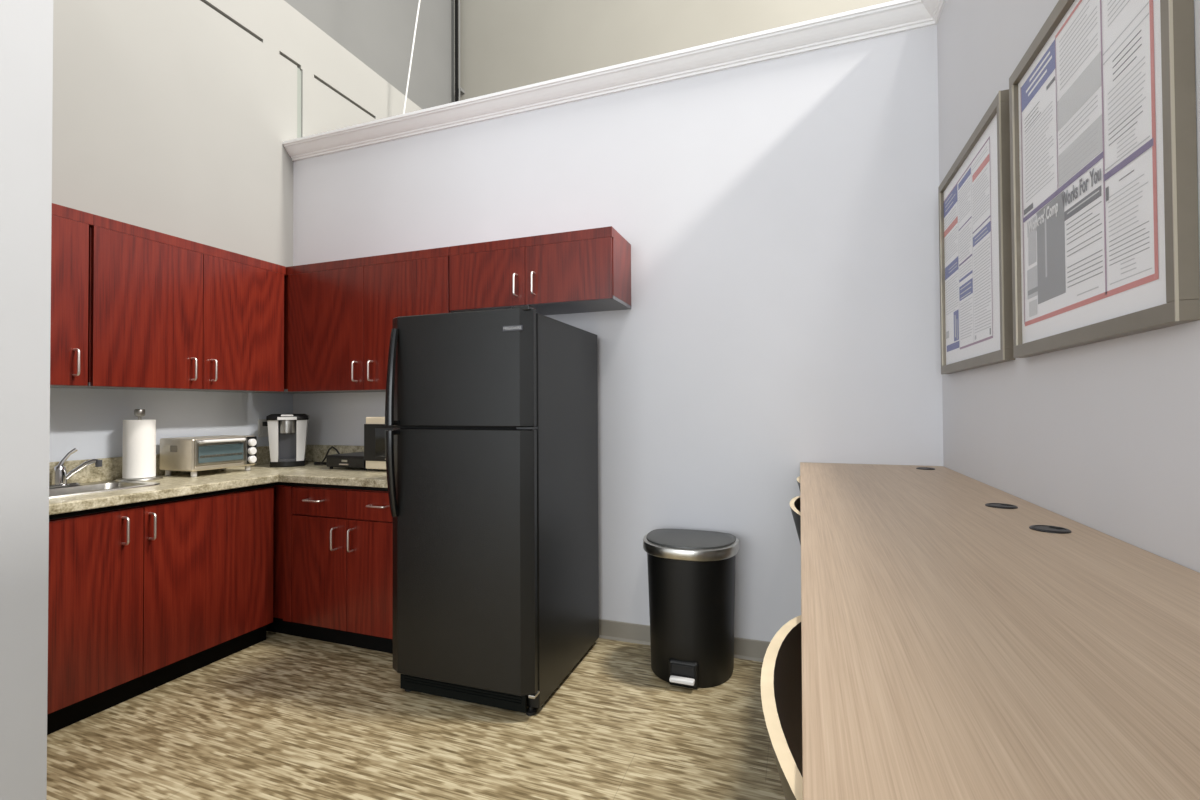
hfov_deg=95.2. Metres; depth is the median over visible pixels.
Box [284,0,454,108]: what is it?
wall
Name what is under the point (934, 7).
trim
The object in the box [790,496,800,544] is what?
bar stool
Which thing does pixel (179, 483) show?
countertop
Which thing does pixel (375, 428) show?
microwave oven
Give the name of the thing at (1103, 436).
wall
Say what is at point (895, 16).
trim
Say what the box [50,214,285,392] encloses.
upper cabinet
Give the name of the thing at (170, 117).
wall
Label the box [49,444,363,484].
backsplash
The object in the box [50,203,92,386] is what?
upper cabinet
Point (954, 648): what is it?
countertop
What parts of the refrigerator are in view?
handle, handle, freezer door, fresh food door, name plate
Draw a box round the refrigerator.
[385,306,598,715]
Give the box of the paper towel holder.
[115,409,162,481]
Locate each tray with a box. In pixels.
[195,462,242,470]
[278,458,295,461]
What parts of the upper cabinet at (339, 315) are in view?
panel, door, handle, rail, handle, door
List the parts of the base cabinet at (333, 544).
handle, drawer, door, rail, handle, handle, drawer, door, handle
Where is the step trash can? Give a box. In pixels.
[643,529,738,688]
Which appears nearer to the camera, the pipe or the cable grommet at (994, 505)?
the cable grommet at (994, 505)
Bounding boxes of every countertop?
[49,444,387,514]
[800,462,1199,799]
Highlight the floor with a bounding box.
[47,631,784,799]
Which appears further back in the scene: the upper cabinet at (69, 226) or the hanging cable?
the hanging cable
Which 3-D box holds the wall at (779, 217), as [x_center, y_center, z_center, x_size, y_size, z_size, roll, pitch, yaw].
[-0.280,-0.235,3.230,3.953,3.112,0.120,-1,-1,20]
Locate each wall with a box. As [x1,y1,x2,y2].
[0,0,52,799]
[49,0,421,461]
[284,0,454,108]
[293,24,942,641]
[454,0,893,100]
[937,0,1199,572]
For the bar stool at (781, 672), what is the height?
0.973 m
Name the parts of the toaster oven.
door, door glass, handle, control panel, knob, knob, knob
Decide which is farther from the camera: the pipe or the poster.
the pipe
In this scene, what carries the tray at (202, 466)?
on the toaster oven
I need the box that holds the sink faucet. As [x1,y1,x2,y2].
[49,448,101,487]
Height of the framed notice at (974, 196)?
0.820 m
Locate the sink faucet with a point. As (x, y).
(60, 476)
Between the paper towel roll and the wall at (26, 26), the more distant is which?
the paper towel roll
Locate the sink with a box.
[49,480,159,497]
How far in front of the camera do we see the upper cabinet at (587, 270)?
2.85 m
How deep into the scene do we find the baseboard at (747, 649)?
2.96 m
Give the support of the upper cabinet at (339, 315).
attached to the wall at (779, 217)
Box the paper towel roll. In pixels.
[122,419,155,478]
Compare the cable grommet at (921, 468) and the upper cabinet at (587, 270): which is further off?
the upper cabinet at (587, 270)
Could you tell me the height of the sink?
0.155 m
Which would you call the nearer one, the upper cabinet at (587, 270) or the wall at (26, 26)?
the wall at (26, 26)
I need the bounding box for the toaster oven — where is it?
[160,435,256,476]
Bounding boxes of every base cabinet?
[47,483,273,734]
[266,482,392,653]
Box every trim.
[282,0,935,160]
[921,0,945,23]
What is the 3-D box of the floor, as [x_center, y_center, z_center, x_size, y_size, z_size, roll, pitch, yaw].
[1.225,1.308,1.109,9.800,0.050,9.200,-1,-1,20]
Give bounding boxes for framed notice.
[938,89,1014,373]
[1009,0,1199,357]
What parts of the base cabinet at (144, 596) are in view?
door, handle, handle, rail, door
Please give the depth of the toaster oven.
2.98 m
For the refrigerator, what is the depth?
2.34 m
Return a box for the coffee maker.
[266,414,325,466]
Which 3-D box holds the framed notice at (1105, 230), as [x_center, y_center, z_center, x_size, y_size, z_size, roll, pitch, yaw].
[1.078,-0.531,1.238,0.031,0.813,0.729,-1,-1,20]
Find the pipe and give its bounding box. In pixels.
[455,0,464,101]
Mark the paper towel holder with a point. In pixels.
(139, 413)
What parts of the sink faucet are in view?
plate, lever, spout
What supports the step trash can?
on the floor
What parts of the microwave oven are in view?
power cord, door, door glass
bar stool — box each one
[761,615,802,799]
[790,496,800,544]
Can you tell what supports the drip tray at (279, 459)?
on the coffee maker
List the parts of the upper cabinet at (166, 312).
door, panel, rail, handle, handle, door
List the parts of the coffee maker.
panel, handle, lid, panel, power cord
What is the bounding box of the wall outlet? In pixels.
[258,419,267,436]
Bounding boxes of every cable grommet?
[916,467,934,469]
[985,503,1017,508]
[1029,525,1070,533]
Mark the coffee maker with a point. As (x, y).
(287, 433)
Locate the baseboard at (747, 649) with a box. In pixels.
[599,619,769,661]
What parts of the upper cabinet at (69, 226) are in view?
panel, rail, handle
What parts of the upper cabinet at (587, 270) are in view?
door, handle, rail, handle, panel, door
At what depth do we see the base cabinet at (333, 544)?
2.92 m
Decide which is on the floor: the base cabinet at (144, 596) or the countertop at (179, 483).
the base cabinet at (144, 596)
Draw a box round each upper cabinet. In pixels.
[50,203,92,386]
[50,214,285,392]
[252,247,453,393]
[449,226,630,314]
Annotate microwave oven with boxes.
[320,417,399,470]
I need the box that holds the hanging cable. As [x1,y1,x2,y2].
[403,0,420,113]
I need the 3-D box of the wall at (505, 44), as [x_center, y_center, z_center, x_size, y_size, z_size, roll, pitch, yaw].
[2.686,-2.665,5.457,9.950,8.000,0.120,-1,-1,20]
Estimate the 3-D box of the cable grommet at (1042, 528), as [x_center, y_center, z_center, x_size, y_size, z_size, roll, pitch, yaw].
[0.987,0.283,1.203,0.072,0.004,0.072,0,-1,-14]
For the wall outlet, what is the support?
attached to the wall at (170, 117)

